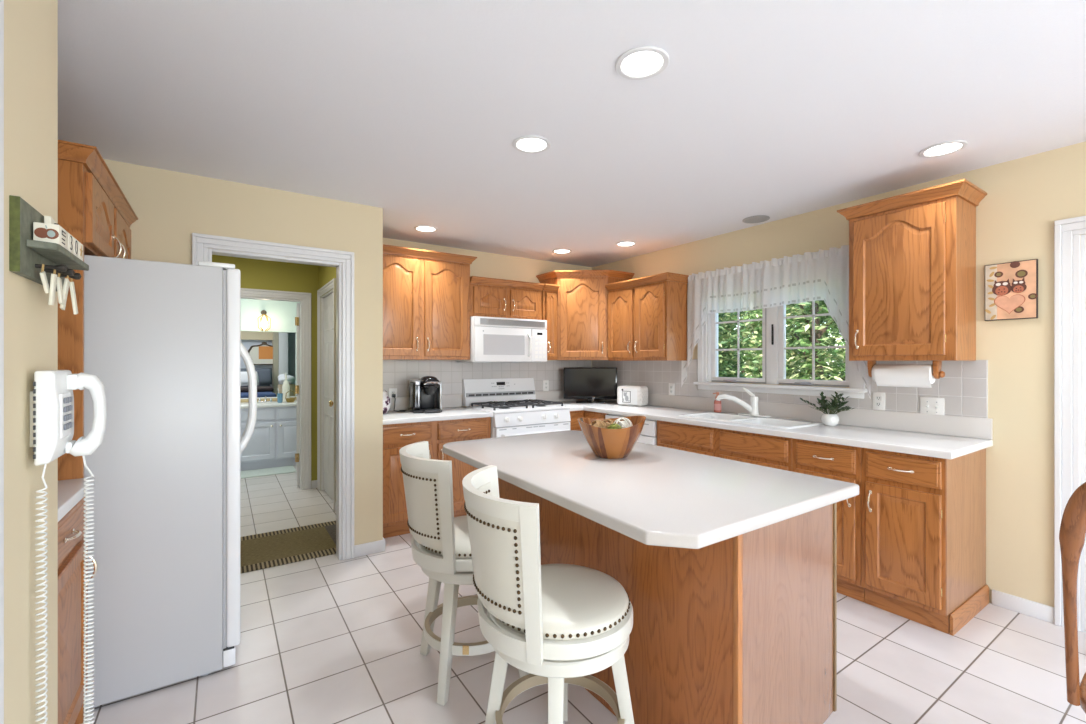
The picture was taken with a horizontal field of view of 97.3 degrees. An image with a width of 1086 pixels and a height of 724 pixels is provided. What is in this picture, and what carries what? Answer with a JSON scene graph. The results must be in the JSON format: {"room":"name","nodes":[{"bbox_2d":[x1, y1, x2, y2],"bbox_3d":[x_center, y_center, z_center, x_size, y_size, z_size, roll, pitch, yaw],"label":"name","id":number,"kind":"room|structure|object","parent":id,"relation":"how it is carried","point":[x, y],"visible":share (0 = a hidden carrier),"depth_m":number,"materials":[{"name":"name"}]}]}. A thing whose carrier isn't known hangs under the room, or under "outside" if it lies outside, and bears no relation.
{"room":"kitchen","nodes":[
{"label":"kitchen","id":0,"kind":"room"},
{"bbox_2d":[4,0,57,723],"bbox_3d":[0.114,0.125,-0.941,0.120,2.440,5.310,0,0,-34],"label":"wall","id":1,"kind":"structure","parent":0,"point":[30,26],"depth_m":1.08,"materials":[{"name":"beige paint"}]},
{"bbox_2d":[0,0,3,723],"bbox_3d":[-0.720,0.270,0.429,0.024,2.150,1.155,0,0,-34],"label":"trim","id":2,"kind":"structure","parent":1,"relation":"attached to","point":[1,1],"depth_m":0.91,"materials":[{"name":"white"}]},
{"bbox_2d":[9,195,88,290],"bbox_3d":[-1.185,-0.270,1.164,0.070,0.160,0.346,0,0,-34],"label":"shelf","id":3,"kind":"object","parent":1,"relation":"attached to","point":[27,255],"visible":0.68,"depth_m":1.06,"materials":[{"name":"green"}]},
{"bbox_2d":[40,264,49,292],"bbox_3d":[-1.142,-0.191,1.096,0.012,0.066,0.034,0,0,-34],"label":"tag","id":4,"kind":"object","parent":3,"relation":"hanging from","point":[43,276],"visible":1,"depth_m":1.09,"materials":[{"name":"beige"}]},
{"bbox_2d":[33,222,67,249],"bbox_3d":[-1.141,-0.290,1.110,0.042,0.046,0.079,0,0,-34],"label":"block","id":5,"kind":"object","parent":3,"relation":"on","point":[53,233],"visible":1,"depth_m":1.08,"materials":[{"name":"beige wood"}]},
{"bbox_2d":[48,269,56,304],"bbox_3d":[-1.144,-0.178,1.115,0.012,0.091,0.026,0,0,-34],"label":"tag","id":6,"kind":"object","parent":3,"relation":"hanging from","point":[53,281],"visible":1,"depth_m":1.11,"materials":[{"name":"beige"}]},
{"bbox_2d":[56,273,63,304],"bbox_3d":[-1.175,-0.182,1.163,0.012,0.083,0.026,0,0,-34],"label":"tag","id":7,"kind":"object","parent":3,"relation":"hanging from","point":[59,280],"visible":0.83,"depth_m":1.16,"materials":[{"name":"beige"}]},
{"bbox_2d":[60,275,69,309],"bbox_3d":[-1.184,-0.176,1.184,0.012,0.095,0.035,0,0,-34],"label":"tag","id":8,"kind":"object","parent":3,"relation":"hanging from","point":[66,280],"visible":0.89,"depth_m":1.18,"materials":[{"name":"beige"}]},
{"bbox_2d":[69,278,77,313],"bbox_3d":[-1.208,-0.173,1.230,0.012,0.101,0.035,0,0,-34],"label":"tag","id":9,"kind":"object","parent":3,"relation":"hanging from","point":[71,285],"visible":0.84,"depth_m":1.23,"materials":[{"name":"beige"}]},
{"bbox_2d":[30,370,106,723],"bbox_3d":[-1.161,0.603,1.173,0.120,1.167,0.157,0,0,-34],"label":"wall telephone","id":10,"kind":"object","parent":1,"relation":"attached to","point":[52,397],"visible":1,"depth_m":1.13,"materials":[{"name":"beige plastic"}]},
{"bbox_2d":[33,382,35,458],"bbox_3d":[-1.155,0.133,1.086,0.004,0.175,0.004,0,0,-34],"label":"vent","id":11,"kind":"object","parent":10,"relation":"attached to","point":[34,383],"depth_m":1.09,"materials":[{"name":"grey plastic"}]},
{"bbox_2d":[104,159,382,544],"bbox_3d":[-2.002,0.125,2.883,2.010,2.440,0.100,0,0,-34],"label":"wall","id":12,"kind":"structure","parent":0,"point":[169,206],"depth_m":3.10,"materials":[{"name":"beige paint"}]},
{"bbox_2d":[192,233,353,559],"bbox_3d":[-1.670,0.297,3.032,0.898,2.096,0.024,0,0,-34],"label":"trim","id":13,"kind":"structure","parent":12,"relation":"attached to","point":[199,253],"depth_m":3.25,"materials":[{"name":"white wood"}]},
{"bbox_2d":[354,539,384,556],"bbox_3d":[-1.211,1.304,3.346,0.210,0.082,0.014,0,0,-34],"label":"baseboard","id":14,"kind":"structure","parent":12,"relation":"attached to","point":[364,549],"depth_m":3.34,"materials":[{"name":"white"}]},
{"bbox_2d":[212,255,318,480],"bbox_3d":[-3.006,0.125,4.763,2.680,2.440,0.060,0,0,-34],"label":"wall","id":15,"kind":"structure","parent":0,"point":[255,273],"depth_m":5.00,"materials":[{"name":"yellow"}]},
{"bbox_2d":[241,288,310,489],"bbox_3d":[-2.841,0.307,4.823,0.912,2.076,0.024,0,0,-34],"label":"trim","id":16,"kind":"structure","parent":15,"relation":"attached to","point":[306,297],"depth_m":5.05,"materials":[{"name":"white wood"}]},
{"bbox_2d":[295,303,299,485],"bbox_3d":[-2.758,0.349,5.451,0.055,1.968,0.740,0,0,-22],"label":"door","id":17,"kind":"structure","parent":15,"relation":"in","point":[297,319],"depth_m":5.13,"materials":[{"name":"white wood"}]},
{"bbox_2d":[241,333,295,395],"bbox_3d":[-5.887,0.125,8.767,3.200,2.440,0.120,0,0,-34],"label":"wall","id":18,"kind":"structure","parent":0,"point":[291,336],"depth_m":9.33,"materials":[{"name":"white paint"}]},
{"bbox_2d":[241,331,272,339],"bbox_3d":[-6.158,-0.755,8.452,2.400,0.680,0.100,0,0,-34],"label":"trim","id":19,"kind":"structure","parent":18,"relation":"attached to","point":[245,335],"depth_m":8.93,"materials":[{"name":"beige"}]},
{"bbox_2d":[248,342,272,364],"bbox_3d":[-5.240,-0.161,8.987,0.550,0.440,0.036,0,0,-34],"label":"ornate mirror","id":20,"kind":"object","parent":18,"relation":"attached to","point":[262,354],"visible":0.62,"depth_m":8.97,"materials":[{"name":"brown mirror"}]},
{"bbox_2d":[241,299,299,396],"bbox_3d":[-4.048,0.125,6.316,2.680,2.440,0.100,0,0,-34],"label":"wall","id":21,"kind":"structure","parent":0,"point":[282,314],"depth_m":6.50,"materials":[{"name":"white paint"}]},
{"bbox_2d":[258,310,270,330],"bbox_3d":[-3.719,-0.557,6.376,0.154,0.290,0.167,0,0,-34],"label":"wall sconce","id":22,"kind":"object","parent":21,"relation":"attached to","point":[264,324],"visible":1,"depth_m":6.34,"materials":[{"name":"brown"}]},
{"bbox_2d":[272,332,278,395],"bbox_3d":[-5.073,0.125,9.061,0.080,2.440,0.300,0,0,-34],"label":"pier","id":23,"kind":"object","parent":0,"point":[275,342],"visible":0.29,"depth_m":8.94,"materials":[{"name":"beige paint"}]},
{"bbox_2d":[279,332,287,383],"bbox_3d":[-4.921,0.125,9.054,0.155,2.440,0.120,0,0,-34],"label":"door frame","id":24,"kind":"structure","parent":0,"point":[283,337],"depth_m":9.00,"materials":[{"name":"white wood"}]},
{"bbox_2d":[319,266,335,295],"bbox_3d":[-1.803,0.125,4.306,0.088,2.440,2.040,0,0,-34],"label":"wall","id":25,"kind":"structure","parent":0,"point":[326,274],"depth_m":4.79,"materials":[{"name":"yellow"}]},
{"bbox_2d":[317,278,335,510],"bbox_3d":[-2.128,0.294,4.690,0.024,2.102,0.904,0,0,-34],"label":"trim","id":26,"kind":"structure","parent":25,"relation":"attached to","point":[331,284],"depth_m":4.92,"materials":[{"name":"white wood"}]},
{"bbox_2d":[324,293,332,499],"bbox_3d":[-2.108,0.332,4.704,0.109,2.002,0.728,0,0,-34],"label":"door","id":27,"kind":"structure","parent":25,"relation":"in","point":[328,301],"depth_m":4.75,"materials":[{"name":"white wood"}]},
{"bbox_2d":[383,238,591,406],"bbox_3d":[-0.553,0.125,4.868,2.610,2.440,0.140,0,0,-34],"label":"wall","id":28,"kind":"structure","parent":0,"point":[489,265],"depth_m":4.87,"materials":[{"name":"beige paint"}]},
{"bbox_2d":[383,244,476,359],"bbox_3d":[-1.091,-0.483,4.196,0.953,0.927,0.373,0,0,-34],"label":"upper cabinet","id":29,"kind":"object","parent":28,"relation":"attached to","point":[426,293],"visible":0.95,"depth_m":4.08,"materials":[{"name":"brown wood"}]},
{"bbox_2d":[383,360,591,396],"bbox_3d":[-0.516,0.145,4.804,2.590,0.340,0.008,0,0,-34],"label":"backsplash","id":30,"kind":"structure","parent":28,"relation":"attached to","point":[397,374],"depth_m":4.62,"materials":[{"name":"white tile"}]},
{"bbox_2d":[470,276,544,319],"bbox_3d":[-0.408,-0.593,4.662,0.784,0.362,0.361,0,0,-34],"label":"upper cabinet","id":31,"kind":"object","parent":28,"relation":"attached to","point":[489,297],"visible":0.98,"depth_m":4.52,"materials":[{"name":"brown wood"}]},
{"bbox_2d":[456,316,546,362],"bbox_3d":[-0.380,-0.202,4.621,0.786,0.416,0.455,0,0,-34],"label":"microwave oven","id":32,"kind":"object","parent":31,"relation":"attached to","point":[492,339],"visible":0.99,"depth_m":4.44,"materials":[{"name":"white"}]},
{"bbox_2d":[542,284,559,359],"bbox_3d":[-0.005,-0.397,4.925,0.172,0.754,0.373,0,0,-34],"label":"upper cabinet","id":33,"kind":"object","parent":28,"relation":"attached to","point":[549,293],"visible":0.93,"depth_m":4.80,"materials":[{"name":"brown wood"}]},
{"bbox_2d":[536,270,634,359],"bbox_3d":[0.438,-0.471,5.034,0.775,0.902,0.686,0,0,-34],"label":"upper cabinet","id":34,"kind":"object","parent":28,"relation":"attached to","point":[582,295],"visible":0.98,"depth_m":4.82,"materials":[{"name":"brown wood"}]},
{"bbox_2d":[58,0,1085,266],"bbox_3d":[-1.419,-1.170,3.504,5.950,0.150,14.600,0,0,-34],"label":"ceiling","id":35,"kind":"structure","parent":0,"point":[412,110],"depth_m":2.03,"materials":[{"name":"white paint"}]},
{"bbox_2d":[414,225,437,231],"bbox_3d":[-0.960,-1.091,3.921,0.194,0.007,0.194,0,0,-34],"label":"recessed light","id":36,"kind":"object","parent":35,"relation":"in","point":[422,228],"visible":1,"depth_m":3.91,"materials":[{"name":"white"}]},
{"bbox_2d":[512,135,550,153],"bbox_3d":[-0.057,-1.091,2.401,0.194,0.007,0.194,0,0,-34],"label":"recessed light","id":37,"kind":"object","parent":35,"relation":"in","point":[531,144],"visible":1,"depth_m":2.40,"materials":[{"name":"white"}]},
{"bbox_2d":[615,46,668,79],"bbox_3d":[0.363,-1.091,1.750,0.194,0.007,0.194,0,0,-34],"label":"recessed light","id":38,"kind":"object","parent":35,"relation":"in","point":[643,62],"visible":1,"depth_m":1.74,"materials":[{"name":"white plastic"}]},
{"bbox_2d":[742,215,769,222],"bbox_3d":[1.631,-1.091,3.660,0.194,0.007,0.194,0,0,-34],"label":"recessed light","id":39,"kind":"object","parent":35,"relation":"in","point":[759,218],"visible":1,"depth_m":3.66,"materials":[{"name":"grey plastic"}]},
{"bbox_2d":[919,140,967,157],"bbox_3d":[2.051,-1.091,2.452,0.194,0.007,0.194,0,0,-34],"label":"recessed light","id":40,"kind":"object","parent":35,"relation":"in","point":[948,147],"visible":1,"depth_m":2.44,"materials":[{"name":"white"}]},
{"bbox_2d":[82,465,1085,723],"bbox_3d":[-1.419,1.405,3.504,5.950,0.120,14.600,0,0,-34],"label":"floor","id":41,"kind":"structure","parent":0,"point":[328,639],"depth_m":2.12,"materials":[{"name":"tile"}]},
{"bbox_2d":[58,497,97,723],"bbox_3d":[-1.780,0.907,1.369,0.670,0.875,0.602,0,0,-34],"label":"base cabinet","id":42,"kind":"object","parent":41,"relation":"on","point":[70,527],"visible":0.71,"depth_m":1.57,"materials":[{"name":"brown wood"}]},
{"bbox_2d":[58,477,94,521],"bbox_3d":[-1.785,0.450,1.358,0.660,0.038,0.615,0,0,-34],"label":"countertop","id":43,"kind":"structure","parent":42,"relation":"on","point":[70,492],"depth_m":1.59,"materials":[{"name":"white laminate"}]},
{"bbox_2d":[58,140,137,723],"bbox_3d":[-2.222,0.275,2.026,0.670,2.141,1.066,0,0,-34],"label":"tall cabinet","id":44,"kind":"object","parent":41,"relation":"on","point":[93,208],"visible":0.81,"depth_m":1.78,"materials":[{"name":"brown wood"}]},
{"bbox_2d":[84,255,256,708],"bbox_3d":[-1.984,0.457,2.209,1.129,1.776,0.900,0,0,-34],"label":"refrigerator","id":45,"kind":"object","parent":41,"relation":"on","point":[164,344],"visible":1,"depth_m":1.96,"materials":[{"name":"grey metal"}]},
{"bbox_2d":[241,384,276,397],"bbox_3d":[-5.230,0.770,7.877,1.400,1.150,1.950,0,0,-34],"label":"bed","id":46,"kind":"object","parent":41,"relation":"on","point":[266,390],"visible":0.16,"depth_m":7.60,"materials":[{"name":"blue fabric"}]},
{"bbox_2d":[241,371,258,385],"bbox_3d":[-5.127,0.288,8.293,0.185,0.244,0.360,0,0,39],"label":"pillow","id":47,"kind":"object","parent":46,"relation":"on","point":[244,377],"visible":0.4,"depth_m":8.21,"materials":[{"name":"white fabric"}]},
{"bbox_2d":[241,386,273,391],"bbox_3d":[-5.097,0.449,7.689,1.300,0.068,0.550,0,0,-34],"label":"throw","id":48,"kind":"object","parent":46,"relation":"on","point":[259,388],"depth_m":7.76,"materials":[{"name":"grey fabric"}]},
{"bbox_2d":[241,391,276,397],"bbox_3d":[-4.962,0.715,7.497,1.300,0.460,1.020,0,0,-34],"label":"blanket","id":49,"kind":"object","parent":46,"relation":"on","point":[244,394],"depth_m":7.38,"materials":[{"name":"blue fabric"}]},
{"bbox_2d":[255,368,271,384],"bbox_3d":[-5.110,0.263,8.722,0.300,0.294,0.173,0,0,-34],"label":"pillow","id":50,"kind":"object","parent":46,"relation":"on","point":[264,374],"visible":0.79,"depth_m":8.69,"materials":[{"name":"grey fabric"}]},
{"bbox_2d":[241,397,296,470],"bbox_3d":[-3.675,0.917,6.154,1.580,0.855,0.580,0,0,-34],"label":"vanity","id":51,"kind":"object","parent":41,"relation":"on","point":[272,443],"visible":0.37,"depth_m":6.03,"materials":[{"name":"white paint"}]},
{"bbox_2d":[282,373,289,400],"bbox_3d":[-3.491,0.337,6.485,0.096,0.391,0.090,0,0,-34],"label":"lotion bottle","id":52,"kind":"object","parent":51,"relation":"on","point":[285,387],"visible":0.83,"depth_m":6.46,"materials":[{"name":"white plastic"}]},
{"bbox_2d":[278,384,295,395],"bbox_3d":[-4.152,0.855,7.752,0.260,0.980,0.260,0,0,-34],"label":"wicker hamper","id":53,"kind":"object","parent":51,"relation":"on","point":[292,386],"visible":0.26,"depth_m":7.69,"materials":[{"name":"beige wicker"}]},
{"bbox_2d":[278,374,295,383],"bbox_3d":[-4.154,0.282,7.751,0.249,0.163,0.236,0,0,-34],"label":"folded towel","id":54,"kind":"object","parent":53,"relation":"on","point":[281,378],"visible":0.73,"depth_m":7.68,"materials":[{"name":"white fabric"}]},
{"bbox_2d":[241,465,296,477],"bbox_3d":[-3.497,1.339,5.746,0.920,0.012,0.400,0,0,-34],"label":"bath mat","id":55,"kind":"object","parent":41,"relation":"on","point":[284,469],"visible":0.56,"depth_m":5.82,"materials":[{"name":"white fabric"}]},
{"bbox_2d":[241,521,335,572],"bbox_3d":[-2.053,1.341,3.385,1.305,0.009,0.730,0,0,-34],"label":"runner rug","id":56,"kind":"object","parent":41,"relation":"on","point":[286,546],"visible":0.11,"depth_m":3.46,"materials":[{"name":"brown fabric"}]},
{"bbox_2d":[383,417,490,537],"bbox_3d":[-1.005,0.907,4.076,0.961,0.875,0.668,0,0,-34],"label":"base cabinet","id":57,"kind":"object","parent":41,"relation":"on","point":[437,434],"visible":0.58,"depth_m":3.73,"materials":[{"name":"brown wood"}]},
{"bbox_2d":[383,395,492,424],"bbox_3d":[-1.009,0.392,4.079,0.969,0.154,0.658,0,0,-34],"label":"countertop","id":58,"kind":"structure","parent":57,"relation":"on","point":[452,409],"depth_m":4.00,"materials":[{"name":"white laminate"}]},
{"bbox_2d":[383,389,390,413],"bbox_3d":[-1.368,0.318,3.996,0.188,0.226,0.188,0,0,-34],"label":"ceramic jar","id":59,"kind":"object","parent":58,"relation":"on","point":[386,399],"visible":0.29,"depth_m":3.96,"materials":[{"name":"white ceramic"}]},
{"bbox_2d":[408,376,441,412],"bbox_3d":[-1.020,0.275,4.144,0.241,0.311,0.321,0,0,-26],"label":"coffee maker","id":60,"kind":"object","parent":58,"relation":"on","point":[425,393],"visible":1,"depth_m":4.07,"materials":[{"name":"black plastic"}]},
{"bbox_2d":[399,441,529,704],"bbox_3d":[-0.358,0.863,2.124,0.555,0.968,0.532,0,0,-34],"label":"stool","id":61,"kind":"object","parent":41,"relation":"on","point":[440,540],"visible":0.82,"depth_m":1.91,"materials":[{"name":"white leather"}]},
{"bbox_2d":[425,515,471,557],"bbox_3d":[-0.311,0.755,2.122,0.444,0.056,0.444,0,0,-34],"label":"seat cushion","id":62,"kind":"object","parent":61,"relation":"on","point":[461,548],"depth_m":1.93,"materials":[{"name":"beige leather"}]},
{"bbox_2d":[462,378,570,437],"bbox_3d":[-0.243,0.756,4.538,0.798,1.178,0.740,0,0,-34],"label":"gas stove","id":63,"kind":"object","parent":41,"relation":"on","point":[516,410],"visible":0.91,"depth_m":4.46,"materials":[{"name":"white metal"}]},
{"bbox_2d":[466,403,568,413],"bbox_3d":[-0.242,0.433,4.535,0.798,0.024,0.570,0,0,-34],"label":"cooktop","id":64,"kind":"object","parent":63,"relation":"in","point":[544,408],"depth_m":4.35,"materials":[{"name":"white metal"}]},
{"bbox_2d":[462,465,633,723],"bbox_3d":[0.006,0.863,1.563,0.549,0.968,0.532,0,0,-34],"label":"stool","id":65,"kind":"object","parent":41,"relation":"on","point":[561,625],"visible":1,"depth_m":1.37,"materials":[{"name":"white leather"}]},
{"bbox_2d":[500,564,628,639],"bbox_3d":[0.054,0.755,1.560,0.444,0.056,0.444,0,0,-34],"label":"seat cushion","id":66,"kind":"object","parent":65,"relation":"on","point":[579,602],"depth_m":1.44,"materials":[{"name":"beige leather"}]},
{"bbox_2d":[570,410,607,430],"bbox_3d":[0.491,0.907,4.913,0.819,0.875,0.941,0,0,-34],"label":"base cabinet","id":67,"kind":"object","parent":41,"relation":"on","point":[574,424],"visible":0.14,"depth_m":4.59,"materials":[{"name":"brown wood"}]},
{"bbox_2d":[535,390,992,458],"bbox_3d":[1.194,0.392,3.866,0.823,0.154,3.468,0,0,-34],"label":"countertop","id":68,"kind":"structure","parent":67,"relation":"on","point":[930,435],"depth_m":3.04,"materials":[{"name":"white laminate"}]},
{"bbox_2d":[563,367,616,402],"bbox_3d":[0.503,0.244,5.090,0.570,0.372,0.180,0,0,6],"label":"television","id":69,"kind":"object","parent":68,"relation":"on","point":[589,383],"visible":0.98,"depth_m":5.08,"materials":[{"name":"black plastic"}]},
{"bbox_2d":[617,385,647,405],"bbox_3d":[0.884,0.333,4.730,0.270,0.195,0.198,0,0,38],"label":"toaster cover","id":70,"kind":"object","parent":68,"relation":"on","point":[627,395],"visible":1,"depth_m":4.65,"materials":[{"name":"white fabric"}]},
{"bbox_2d":[622,389,630,402],"bbox_3d":[0.811,0.329,4.667,0.032,0.133,0.094,0,0,-34],"label":"picture","id":71,"kind":"object","parent":70,"relation":"attached to","point":[626,393],"depth_m":4.66,"materials":[{"name":"grey"}]},
{"bbox_2d":[716,387,770,417],"bbox_3d":[1.578,0.309,3.755,0.396,0.221,0.152,0,0,31],"label":"kitchen faucet","id":72,"kind":"object","parent":68,"relation":"on","point":[752,408],"visible":1,"depth_m":3.71,"materials":[{"name":"white metal"}]},
{"bbox_2d":[678,412,822,428],"bbox_3d":[1.509,0.510,3.561,0.475,0.181,0.910,0,0,-34],"label":"sink","id":73,"kind":"object","parent":68,"relation":"in","point":[773,422],"visible":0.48,"depth_m":3.55,"materials":[{"name":"white ceramic"}]},
{"bbox_2d":[800,392,853,425],"bbox_3d":[1.927,0.312,3.247,0.314,0.237,0.252,0,0,-5],"label":"potted plant","id":74,"kind":"object","parent":68,"relation":"on","point":[828,418],"visible":1,"depth_m":3.21,"materials":[{"name":"green plant"}]},
{"bbox_2d":[605,414,656,444],"bbox_3d":[0.992,0.911,4.311,0.626,0.868,0.597,0,0,-34],"label":"dishwasher","id":75,"kind":"object","parent":41,"relation":"on","point":[648,435],"visible":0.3,"depth_m":3.95,"materials":[{"name":"white metal"}]},
{"bbox_2d":[498,478,836,723],"bbox_3d":[0.392,0.907,2.192,0.619,0.875,1.538,0,0,-34],"label":"kitchen island","id":76,"kind":"object","parent":41,"relation":"on","point":[740,629],"visible":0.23,"depth_m":1.57,"materials":[{"name":"brown wood"}]},
{"bbox_2d":[443,430,858,548],"bbox_3d":[0.259,0.450,2.096,0.973,0.038,1.648,0,0,-34],"label":"island countertop","id":77,"kind":"structure","parent":76,"relation":"on","point":[655,495],"depth_m":1.66,"materials":[{"name":"laminate"}]},
{"bbox_2d":[577,416,645,458],"bbox_3d":[0.313,0.340,2.186,0.301,0.181,0.288,0,0,-34],"label":"wooden bowl","id":78,"kind":"object","parent":77,"relation":"on","point":[604,443],"visible":0.96,"depth_m":2.10,"materials":[{"name":"brown wood"}]},
{"bbox_2d":[613,417,632,427],"bbox_3d":[0.365,0.299,2.187,0.088,0.092,0.088,0,0,-34],"label":"decorative ball","id":79,"kind":"object","parent":78,"relation":"in","point":[624,424],"visible":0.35,"depth_m":2.17,"materials":[{"name":"beige wicker"}]},
{"bbox_2d":[657,420,791,470],"bbox_3d":[1.471,0.907,3.590,0.666,0.875,1.110,0,0,-34],"label":"base cabinet","id":80,"kind":"object","parent":41,"relation":"on","point":[752,448],"visible":0.21,"depth_m":3.32,"materials":[{"name":"brown wood"}]},
{"bbox_2d":[792,438,864,601],"bbox_3d":[1.889,0.907,2.968,0.666,0.875,0.385,0,0,-34],"label":"base cabinet","id":81,"kind":"object","parent":41,"relation":"on","point":[820,459],"visible":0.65,"depth_m":2.71,"materials":[{"name":"brown wood"}]},
{"bbox_2d":[861,448,988,635],"bbox_3d":[2.107,0.907,2.644,0.666,0.875,0.390,0,0,-34],"label":"base cabinet","id":82,"kind":"object","parent":41,"relation":"on","point":[923,518],"visible":0.98,"depth_m":2.47,"materials":[{"name":"brown wood"}]},
{"bbox_2d":[1059,482,1085,713],"bbox_3d":[1.645,0.802,1.177,0.567,1.091,0.439,0,0,-34],"label":"dining chair","id":83,"kind":"object","parent":41,"relation":"on","point":[1072,533],"visible":1,"depth_m":1.22,"materials":[{"name":"brown wood"}]},
{"bbox_2d":[592,142,1085,630],"bbox_3d":[2.757,0.125,2.406,0.140,2.440,7.920,0,0,-34],"label":"wall","id":84,"kind":"structure","parent":0,"point":[1025,196],"depth_m":2.59,"materials":[{"name":"beige paint"}]},
{"bbox_2d":[605,272,688,360],"bbox_3d":[0.999,-0.394,4.560,0.373,0.762,0.813,0,0,-34],"label":"upper cabinet","id":85,"kind":"object","parent":84,"relation":"attached to","point":[647,316],"visible":0.99,"depth_m":4.33,"materials":[{"name":"brown wood"}]},
{"bbox_2d":[681,245,870,398],"bbox_3d":[1.715,-0.274,3.730,0.094,1.027,1.572,0,0,-34],"label":"curtain valance","id":86,"kind":"object","parent":84,"relation":"hanging from","point":[822,274],"visible":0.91,"depth_m":3.63,"materials":[{"name":"white fabric"}]},
{"bbox_2d":[693,301,866,398],"bbox_3d":[1.811,-0.233,3.770,0.190,0.955,1.380,0,0,-34],"label":"window","id":87,"kind":"structure","parent":84,"relation":"in","point":[782,317],"depth_m":3.71,"materials":[{"name":"white"}]},
{"bbox_2d":[711,308,773,383],"bbox_3d":[1.647,-0.224,3.986,0.090,0.793,0.588,0,0,-34],"label":"window","id":88,"kind":"structure","parent":87,"relation":"in","point":[714,316],"depth_m":4.02,"materials":[{"name":"white"}]},
{"bbox_2d":[592,359,987,417],"bbox_3d":[1.530,0.145,4.101,0.008,0.340,3.437,0,0,-34],"label":"backsplash","id":89,"kind":"structure","parent":84,"relation":"attached to","point":[963,388],"depth_m":3.08,"materials":[{"name":"white tile"}]},
{"bbox_2d":[873,392,884,410],"bbox_3d":[2.184,0.255,3.110,0.010,0.116,0.072,0,0,-34],"label":"wall outlet","id":90,"kind":"object","parent":84,"relation":"attached to","point":[878,397],"visible":1,"depth_m":3.11,"materials":[{"name":"white plastic"}]},
{"bbox_2d":[837,179,986,360],"bbox_3d":[2.161,-0.477,2.830,0.373,0.939,0.620,0,0,-34],"label":"upper cabinet","id":91,"kind":"object","parent":84,"relation":"attached to","point":[912,255],"visible":1,"depth_m":2.68,"materials":[{"name":"brown wood"}]},
{"bbox_2d":[867,361,944,378],"bbox_3d":[2.162,0.044,2.853,0.070,0.104,0.377,0,0,-34],"label":"paper towel holder","id":92,"kind":"object","parent":91,"relation":"attached to","point":[937,365],"visible":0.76,"depth_m":2.71,"materials":[{"name":"brown wood"}]},
{"bbox_2d":[871,364,935,387],"bbox_3d":[2.155,0.082,2.862,0.114,0.134,0.292,0,0,-34],"label":"paper towel roll","id":93,"kind":"object","parent":92,"relation":"hanging from","point":[893,375],"visible":0.91,"depth_m":2.82,"materials":[{"name":"white paper"}]},
{"bbox_2d":[920,397,943,414],"bbox_3d":[2.336,0.271,2.874,0.020,0.116,0.118,0,0,-34],"label":"light switch","id":94,"kind":"object","parent":84,"relation":"attached to","point":[928,405],"visible":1,"depth_m":2.88,"materials":[{"name":"white plastic"}]},
{"bbox_2d":[985,259,1037,320],"bbox_3d":[2.533,-0.386,2.588,0.027,0.311,0.210,0,0,-34],"label":"wall picture","id":95,"kind":"object","parent":84,"relation":"attached to","point":[1011,288],"visible":1,"depth_m":2.58,"materials":[{"name":"multicoloured"}]},
{"bbox_2d":[992,589,1053,622],"bbox_3d":[2.562,1.304,2.558,0.014,0.082,0.240,0,0,-34],"label":"baseboard","id":96,"kind":"structure","parent":84,"relation":"attached to","point":[1037,610],"depth_m":2.55,"materials":[{"name":"white wood"}]},
{"bbox_2d":[1054,216,1085,631],"bbox_3d":[2.911,0.311,2.030,0.024,2.068,1.021,0,0,-34],"label":"trim","id":97,"kind":"structure","parent":84,"relation":"attached to","point":[1067,232],"depth_m":2.42,"materials":[{"name":"white"}]},
{"bbox_2d":[1081,234,1085,630],"bbox_3d":[2.979,0.355,2.076,0.138,1.979,0.844,0,0,-34],"label":"trim","id":98,"kind":"structure","parent":84,"relation":"attached to","point":[1083,237],"depth_m":2.38,"materials":[{"name":"white"}]},
{"label":"outside","id":99,"kind":"structure","parent":0,"visible":0},
{"bbox_3d":[9.561,1.895,12.444,22.250,0.100,34.000,0,0,-34],"label":"ground","id":100,"kind":"structure","parent":99,"visible":0},
{"bbox_2d":[718,311,751,377],"bbox_3d":[2.773,-0.354,8.969,2.100,4.728,2.202,0,0,2],"label":"broadleaf tree","id":101,"kind":"object","parent":100,"relation":"on","point":[728,357],"visible":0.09,"depth_m":8.38,"materials":[{"name":"green plant"}]},
{"bbox_2d":[718,301,839,379],"bbox_3d":[5.053,-0.944,10.972,3.159,5.799,3.017,0,0,-11],"label":"broadleaf tree","id":102,"kind":"object","parent":100,"relation":"on","point":[828,332],"visible":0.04,"depth_m":10.36,"materials":[{"name":"green plant"}]},
{"bbox_2d":[718,300,844,380],"bbox_3d":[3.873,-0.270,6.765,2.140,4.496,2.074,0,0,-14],"label":"broadleaf tree","id":103,"kind":"object","parent":100,"relation":"on","point":[822,356],"visible":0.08,"depth_m":6.47,"materials":[{"name":"green plant"}]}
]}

